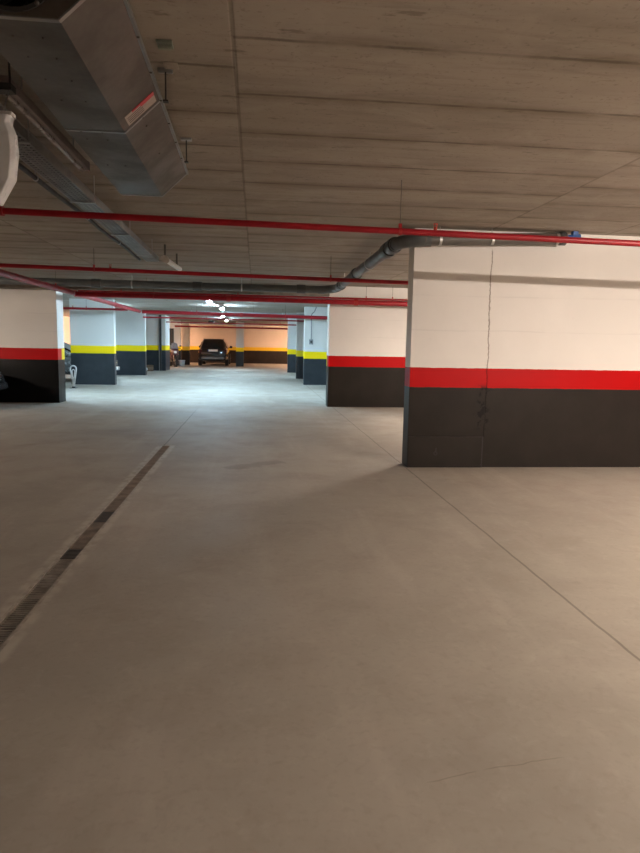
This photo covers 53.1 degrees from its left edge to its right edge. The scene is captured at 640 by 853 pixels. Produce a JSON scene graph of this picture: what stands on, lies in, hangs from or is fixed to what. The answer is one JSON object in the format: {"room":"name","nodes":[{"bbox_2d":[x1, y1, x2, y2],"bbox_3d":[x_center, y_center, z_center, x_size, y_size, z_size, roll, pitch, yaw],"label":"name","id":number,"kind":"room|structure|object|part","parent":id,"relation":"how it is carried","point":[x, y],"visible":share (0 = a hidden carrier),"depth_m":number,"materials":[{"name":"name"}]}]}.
{"room":"parking garage","nodes":[
{"label":"parking garage","id":0,"kind":"room"},
{"bbox_2d":[0,289,65,402],"bbox_3d":[-9.008,-1.960,14.400,6.140,2.760,0.500,0,7,-6],"label":"wall","id":1,"kind":"structure","parent":0,"point":[32,355],"depth_m":14.42,"materials":[{"name":"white paint"}]},
{"bbox_2d":[63,316,69,344],"bbox_3d":[-12.754,-2.743,20.003,0.200,2.760,52.700,0,7,-6],"label":"wall","id":2,"kind":"structure","parent":0,"point":[66,319],"depth_m":35.98,"materials":[{"name":"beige paint"}]},
{"bbox_2d":[69,298,116,384],"bbox_3d":[-7.409,-2.757,20.921,1.380,2.760,0.260,0,7,-6],"label":"wall","id":3,"kind":"structure","parent":0,"point":[92,332],"depth_m":20.80,"materials":[{"name":"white paint"}]},
{"bbox_2d":[115,310,146,374],"bbox_3d":[-8.957,-3.593,27.265,3.000,2.760,0.300,0,7,-6],"label":"wall","id":4,"kind":"structure","parent":0,"point":[131,356],"depth_m":27.21,"materials":[{"name":"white paint"}]},
{"bbox_2d":[146,315,169,370],"bbox_3d":[-9.401,-4.285,32.653,3.190,2.760,1.600,0,7,-6],"label":"wall","id":5,"kind":"structure","parent":0,"point":[152,331],"depth_m":32.01,"materials":[{"name":"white paint"}]},
{"bbox_2d":[169,321,180,364],"bbox_3d":[-10.489,-5.248,40.070,3.500,2.760,0.300,0,7,-6],"label":"wall","id":6,"kind":"structure","parent":0,"point":[177,330],"depth_m":40.01,"materials":[{"name":"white paint"}]},
{"bbox_2d":[170,328,173,364],"bbox_3d":[-9.327,-4.980,40.038,0.350,2.280,0.060,0,7,-6],"label":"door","id":7,"kind":"structure","parent":6,"relation":"in","point":[171,329],"depth_m":39.93,"materials":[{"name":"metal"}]},
{"bbox_2d":[182,321,189,364],"bbox_3d":[-8.628,-5.363,41.254,0.440,2.760,0.500,0,7,-6],"label":"pillar","id":8,"kind":"structure","parent":0,"point":[185,330],"depth_m":41.03,"materials":[{"name":"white paint"}]},
{"bbox_2d":[181,324,287,363],"bbox_3d":[-3.007,-6.006,47.154,24.600,2.760,0.200,0,7,-6],"label":"wall","id":9,"kind":"structure","parent":0,"point":[261,346],"depth_m":46.84,"materials":[{"name":"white paint"}]},
{"bbox_2d":[236,322,243,366],"bbox_3d":[-5.032,-5.164,40.221,0.470,2.760,0.500,0,7,-6],"label":"pillar","id":10,"kind":"structure","parent":0,"point":[239,332],"depth_m":39.99,"materials":[{"name":"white paint"}]},
{"bbox_2d":[287,318,295,372],"bbox_3d":[4.503,-4.117,33.407,12.390,2.760,0.300,0,7,-6],"label":"wall","id":11,"kind":"structure","parent":0,"point":[291,342],"depth_m":32.68,"materials":[{"name":"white paint"}]},
{"bbox_2d":[296,312,303,378],"bbox_3d":[5.125,-3.366,27.587,12.310,2.760,0.300,0,7,-6],"label":"wall","id":12,"kind":"structure","parent":0,"point":[299,325],"depth_m":26.86,"materials":[{"name":"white paint"}]},
{"bbox_2d":[303,307,327,384],"bbox_3d":[5.540,-2.844,23.542,12.290,2.760,0.300,0,7,-6],"label":"wall","id":13,"kind":"structure","parent":0,"point":[315,355],"depth_m":22.83,"materials":[{"name":"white paint"}]},
{"bbox_2d":[309,307,316,344],"bbox_3d":[-0.251,-3.571,22.683,0.247,1.319,0.067,0,7,-6],"label":"light switch","id":14,"kind":"object","parent":13,"relation":"attached to","point":[311,339],"visible":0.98,"depth_m":22.71,"materials":[{"name":"metal"}]},
{"bbox_2d":[0,362,639,852],"bbox_3d":[-0.435,-1.161,21.338,24.600,0.250,52.500,0,7,-6],"label":"floor","id":15,"kind":"structure","parent":0,"point":[291,635],"depth_m":3.15,"materials":[{"name":"concrete"}]},
{"bbox_2d":[0,372,7,389],"bbox_3d":[-8.991,-1.145,12.885,4.690,1.527,2.220,0,7,-6],"label":"parked car","id":16,"kind":"object","parent":15,"relation":"on","point":[3,385],"visible":1,"depth_m":13.61,"materials":[{"name":"grey paint"}]},
{"bbox_2d":[70,365,76,387],"bbox_3d":[-7.407,-1.500,19.229,0.212,0.691,0.180,0,7,-6],"label":"barrier","id":17,"kind":"object","parent":15,"relation":"on","point":[73,379],"visible":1,"depth_m":19.21,"materials":[{"name":"metal"}]},
{"bbox_2d":[0,446,170,651],"bbox_3d":[-1.746,0.816,5.058,0.140,0.121,7.720,0,7,-6],"label":"channel","id":18,"kind":"object","parent":15,"relation":"in","point":[40,577],"depth_m":4.14,"materials":[{"name":"metal"}]},
{"bbox_3d":[-1.500,1.109,2.602,0.100,0.065,1.150,0,7,-6],"label":"drain grate","id":19,"kind":"part","parent":18,"relation":"part of","materials":[{"name":"grey metal"}]},
{"bbox_3d":[-1.609,0.969,3.693,0.100,0.065,1.040,0,7,-6],"label":"drain grate","id":20,"kind":"part","parent":18,"relation":"part of","materials":[{"name":"grey metal"}]},
{"bbox_3d":[-1.672,0.889,4.314,0.100,0.065,0.200,0,7,-6],"label":"drain grate","id":21,"kind":"part","parent":18,"relation":"part of","materials":[{"name":"black metal"}]},
{"bbox_3d":[-1.715,0.833,4.749,0.100,0.065,0.660,0,7,-6],"label":"drain grate","id":22,"kind":"part","parent":18,"relation":"part of","materials":[{"name":"brown metal"}]},
{"bbox_3d":[-1.764,0.769,5.242,0.100,0.065,0.320,0,7,-6],"label":"drain grate","id":23,"kind":"part","parent":18,"relation":"part of","materials":[{"name":"black metal"}]},
{"bbox_3d":[-1.839,0.672,5.992,0.100,0.065,1.180,0,7,-6],"label":"drain grate","id":24,"kind":"part","parent":18,"relation":"part of","materials":[{"name":"brown metal"}]},
{"bbox_3d":[-1.955,0.524,7.147,0.100,0.065,1.140,0,7,-6],"label":"drain grate","id":25,"kind":"part","parent":18,"relation":"part of","materials":[{"name":"brown metal"}]},
{"bbox_3d":[-2.068,0.377,8.282,0.100,0.065,1.140,0,7,-6],"label":"drain grate","id":26,"kind":"part","parent":18,"relation":"part of","materials":[{"name":"metal"}]},
{"bbox_2d":[64,342,119,374],"bbox_3d":[-9.706,-2.435,22.931,4.705,1.527,2.220,0,7,-6],"label":"parked car","id":27,"kind":"object","parent":15,"relation":"on","point":[67,348],"visible":0.06,"depth_m":22.20,"materials":[{"name":"silver metal"}]},
{"bbox_2d":[147,365,153,370],"bbox_3d":[-8.410,-2.885,31.565,0.340,0.294,0.440,-2,8,-23],"label":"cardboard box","id":28,"kind":"object","parent":15,"relation":"on","point":[149,367],"visible":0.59,"depth_m":31.44,"materials":[{"name":"brown cardboard"}]},
{"bbox_2d":[158,315,161,370],"bbox_3d":[-7.980,-4.169,31.959,0.140,2.758,0.060,0,7,-6],"label":"post","id":29,"kind":"object","parent":15,"relation":"on","point":[159,319],"visible":0.95,"depth_m":31.93,"materials":[{"name":"metal"}]},
{"bbox_2d":[170,343,180,366],"bbox_3d":[-8.752,-4.283,38.039,0.840,1.423,2.090,-2,8,-26],"label":"motorcycle","id":30,"kind":"object","parent":15,"relation":"on","point":[174,350],"visible":0.8,"depth_m":37.49,"materials":[{"name":"black metal"}]},
{"bbox_2d":[178,360,184,365],"bbox_3d":[-8.404,-3.858,38.937,0.412,0.363,0.411,0,7,-6],"label":"bucket","id":31,"kind":"object","parent":15,"relation":"on","point":[181,362],"visible":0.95,"depth_m":38.80,"materials":[{"name":"white plastic"}]},
{"bbox_2d":[198,338,231,365],"bbox_3d":[-6.941,-4.949,42.345,2.220,1.728,4.705,0,7,-6],"label":"parked car","id":32,"kind":"object","parent":15,"relation":"on","point":[211,350],"visible":1,"depth_m":40.21,"materials":[{"name":"black paint"}]},
{"bbox_2d":[0,0,639,325],"bbox_3d":[-0.378,-4.171,20.956,24.600,0.300,52.500,0,7,-6],"label":"ceiling","id":33,"kind":"structure","parent":0,"point":[497,115],"depth_m":4.10,"materials":[{"name":"concrete"}]},
{"bbox_2d":[0,62,18,205],"bbox_3d":[-1.453,-1.360,2.833,0.240,0.749,0.155,0,7,-6],"label":"hanging lamp","id":34,"kind":"object","parent":33,"relation":"attached to","point":[9,150],"depth_m":2.80,"materials":[{"name":"white plastic"}]},
{"bbox_3d":[-1.469,-1.615,2.832,0.205,0.244,0.090,0,7,-6],"label":"support bracket","id":35,"kind":"part","parent":34,"relation":"part of","materials":[{"name":"black metal"}]},
{"bbox_2d":[0,75,89,171],"bbox_3d":[-1.506,-1.718,3.579,0.072,0.229,1.410,0,7,-6],"label":"lamp","id":36,"kind":"object","parent":33,"relation":"hanging from","point":[21,101],"visible":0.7,"depth_m":3.42,"materials":[{"name":"metal"}]},
{"bbox_2d":[0,269,140,312],"bbox_3d":[-5.053,-2.696,11.407,0.134,0.395,20.200,0,7,-6],"label":"pipe","id":37,"kind":"object","parent":33,"relation":"hanging from","point":[3,273],"visible":0.89,"depth_m":12.24,"materials":[{"name":"metal"}]},
{"bbox_2d":[0,103,158,261],"bbox_3d":[-1.912,-1.908,4.984,0.203,0.221,8.303,0,7,-6],"label":"cable tray","id":38,"kind":"object","parent":33,"relation":"hanging from","point":[37,156],"visible":0.9,"depth_m":4.71,"materials":[{"name":"metal"}]},
{"bbox_3d":[-1.998,-1.841,4.984,0.016,0.062,8.301,0,7,-6],"label":"rail","id":39,"kind":"part","parent":38,"relation":"part of","materials":[{"name":"metal"}]},
{"bbox_2d":[18,162,140,260],"bbox_3d":[-2.192,-2.032,5.856,0.055,0.205,6.509,0,7,-7],"label":"cable","id":40,"kind":"object","parent":33,"relation":"hanging from","point":[21,167],"visible":0.83,"depth_m":5.29,"materials":[{"name":"metal"}]},
{"bbox_2d":[63,305,127,310],"bbox_3d":[-8.857,-3.793,19.498,5.840,0.400,0.082,0,7,-6],"label":"pipe","id":41,"kind":"object","parent":33,"relation":"hanging from","point":[72,307],"visible":0.51,"depth_m":19.68,"materials":[{"name":"red metal"}]},
{"bbox_2d":[0,0,191,196],"bbox_3d":[-1.061,-1.622,3.270,0.635,0.324,2.585,0,7,-6],"label":"ventilation duct","id":42,"kind":"object","parent":33,"relation":"hanging from","point":[87,61],"visible":1,"depth_m":2.65,"materials":[{"name":"silver metal"}]},
{"bbox_3d":[-0.765,-1.760,3.166,0.070,0.013,0.040,0,7,-6],"label":"ceiling plate","id":43,"kind":"part","parent":42,"relation":"part of","materials":[{"name":"metal"}]},
{"bbox_3d":[-0.766,-1.685,3.175,0.026,0.143,0.030,0,7,-6],"label":"hanger rod","id":44,"kind":"part","parent":42,"relation":"part of","materials":[{"name":"metal"}]},
{"bbox_3d":[-0.885,-1.822,4.240,0.026,0.143,0.030,0,7,-6],"label":"hanger rod","id":45,"kind":"part","parent":42,"relation":"part of","materials":[{"name":"metal"}]},
{"bbox_3d":[-0.884,-1.897,4.231,0.070,0.013,0.040,0,7,-6],"label":"ceiling plate","id":46,"kind":"part","parent":42,"relation":"part of","materials":[{"name":"metal"}]},
{"bbox_2d":[0,283,329,296],"bbox_3d":[-5.896,-3.143,14.142,12.265,0.230,0.318,0,7,-6],"label":"pipe","id":47,"kind":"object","parent":33,"relation":"attached to","point":[2,286],"depth_m":14.25,"materials":[{"name":"metal"}]},
{"bbox_2d":[156,39,173,50],"bbox_3d":[-0.699,-1.715,2.885,0.070,0.029,0.070,0,7,-6],"label":"plate","id":48,"kind":"object","parent":33,"relation":"attached to","point":[163,44],"visible":1,"depth_m":2.87,"materials":[{"name":"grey metal"}]},
{"bbox_2d":[163,61,178,69],"bbox_3d":[-0.725,-1.757,3.115,0.070,0.006,0.080,0,7,-6],"label":"mortar patch","id":49,"kind":"object","parent":33,"relation":"attached to","point":[167,65],"visible":1,"depth_m":3.11,"materials":[{"name":"grey concrete"}]},
{"bbox_2d":[161,244,181,270],"bbox_3d":[-2.174,-2.460,9.395,0.103,0.248,1.204,1,7,-3],"label":"lamp","id":50,"kind":"object","parent":33,"relation":"hanging from","point":[164,258],"visible":0.97,"depth_m":9.08,"materials":[{"name":"white plastic"}]},
{"bbox_2d":[0,248,407,284],"bbox_3d":[1.571,-2.327,9.837,12.731,0.482,0.072,0,7,-6],"label":"pipe","id":51,"kind":"object","parent":33,"relation":"hanging from","point":[4,265],"visible":0.72,"depth_m":9.49,"materials":[{"name":"red metal"}]},
{"bbox_2d":[141,307,303,314],"bbox_3d":[-1.559,-4.337,24.210,10.300,0.233,0.068,0,7,-6],"label":"conduit","id":52,"kind":"object","parent":33,"relation":"hanging from","point":[282,313],"visible":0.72,"depth_m":24.12,"materials":[{"name":"metal"}]},
{"bbox_2d":[143,316,303,321],"bbox_3d":[-0.405,-4.483,26.232,13.400,0.409,0.072,0,7,-6],"label":"pipe","id":53,"kind":"object","parent":33,"relation":"hanging from","point":[206,318],"visible":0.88,"depth_m":25.88,"materials":[{"name":"red metal"}]},
{"bbox_2d":[166,321,295,325],"bbox_3d":[-0.938,-5.238,32.059,13.300,0.399,0.072,0,7,-6],"label":"pipe","id":54,"kind":"object","parent":33,"relation":"hanging from","point":[166,321],"visible":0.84,"depth_m":31.69,"materials":[{"name":"red metal"}]},
{"bbox_2d":[175,325,287,329],"bbox_3d":[-1.927,-6.174,39.439,13.800,0.439,0.112,0,7,-6],"label":"pipe","id":55,"kind":"object","parent":33,"relation":"hanging from","point":[175,325],"visible":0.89,"depth_m":39.06,"materials":[{"name":"red metal"}]},
{"bbox_2d":[142,305,326,319],"bbox_3d":[0.352,-3.892,22.128,12.711,0.519,0.144,0,7,-6],"label":"pipe","id":56,"kind":"object","parent":33,"relation":"hanging from","point":[143,311],"visible":0.65,"depth_m":21.77,"materials":[{"name":"red metal"}]},
{"bbox_2d":[191,320,287,325],"bbox_3d":[-2.705,-5.783,35.663,10.300,0.293,0.068,0,7,-6],"label":"conduit","id":57,"kind":"object","parent":33,"relation":"hanging from","point":[212,320],"visible":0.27,"depth_m":35.48,"materials":[{"name":"metal"}]},
{"bbox_2d":[75,289,406,306],"bbox_3d":[1.137,-2.899,14.229,12.720,0.469,0.134,0,7,-6],"label":"pipe","id":58,"kind":"object","parent":33,"relation":"hanging from","point":[228,298],"visible":0.73,"depth_m":13.91,"materials":[{"name":"red metal"}]},
{"bbox_2d":[78,286,407,300],"bbox_3d":[1.136,-2.990,14.339,12.700,0.317,0.056,0,7,-6],"label":"pipe","id":59,"kind":"object","parent":33,"relation":"hanging from","point":[121,291],"visible":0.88,"depth_m":14.09,"materials":[{"name":"red metal"}]},
{"bbox_2d":[0,227,580,293],"bbox_3d":[-4.418,-2.530,9.741,14.232,0.281,6.476,0,7,-6],"label":"pipe","id":60,"kind":"object","parent":33,"relation":"attached to","point":[394,245],"visible":0.83,"depth_m":12.66,"materials":[{"name":"grey plastic"}]},
{"bbox_2d":[0,180,639,246],"bbox_3d":[2.019,-1.722,5.350,12.731,0.533,0.076,0,7,-6],"label":"pipe","id":61,"kind":"object","parent":33,"relation":"hanging from","point":[4,211],"visible":1,"depth_m":5.14,"materials":[{"name":"red metal"}]},
{"bbox_3d":[0.658,-1.823,5.201,0.006,0.348,0.006,3,8,17],"label":"hanger rod","id":62,"kind":"part","parent":61,"relation":"part of","materials":[{"name":"red metal"}]},
{"bbox_2d":[326,286,407,407],"bbox_3d":[6.317,-1.814,15.546,12.335,2.760,0.400,0,7,-6],"label":"wall","id":63,"kind":"structure","parent":0,"point":[366,344],"depth_m":14.83,"materials":[{"name":"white paint"}]},
{"bbox_2d":[402,228,639,466],"bbox_3d":[7.117,-0.863,8.174,12.210,2.760,0.250,0,7,-6],"label":"wall","id":64,"kind":"structure","parent":0,"point":[531,351],"depth_m":7.58,"materials":[{"name":"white paint"}]},
{"bbox_2d":[407,436,482,466],"bbox_3d":[1.493,0.305,7.624,0.919,0.370,0.024,0,7,-6],"label":"access panel","id":65,"kind":"object","parent":64,"relation":"attached to","point":[421,451],"visible":1,"depth_m":7.61,"materials":[{"name":"paint"}]}
]}

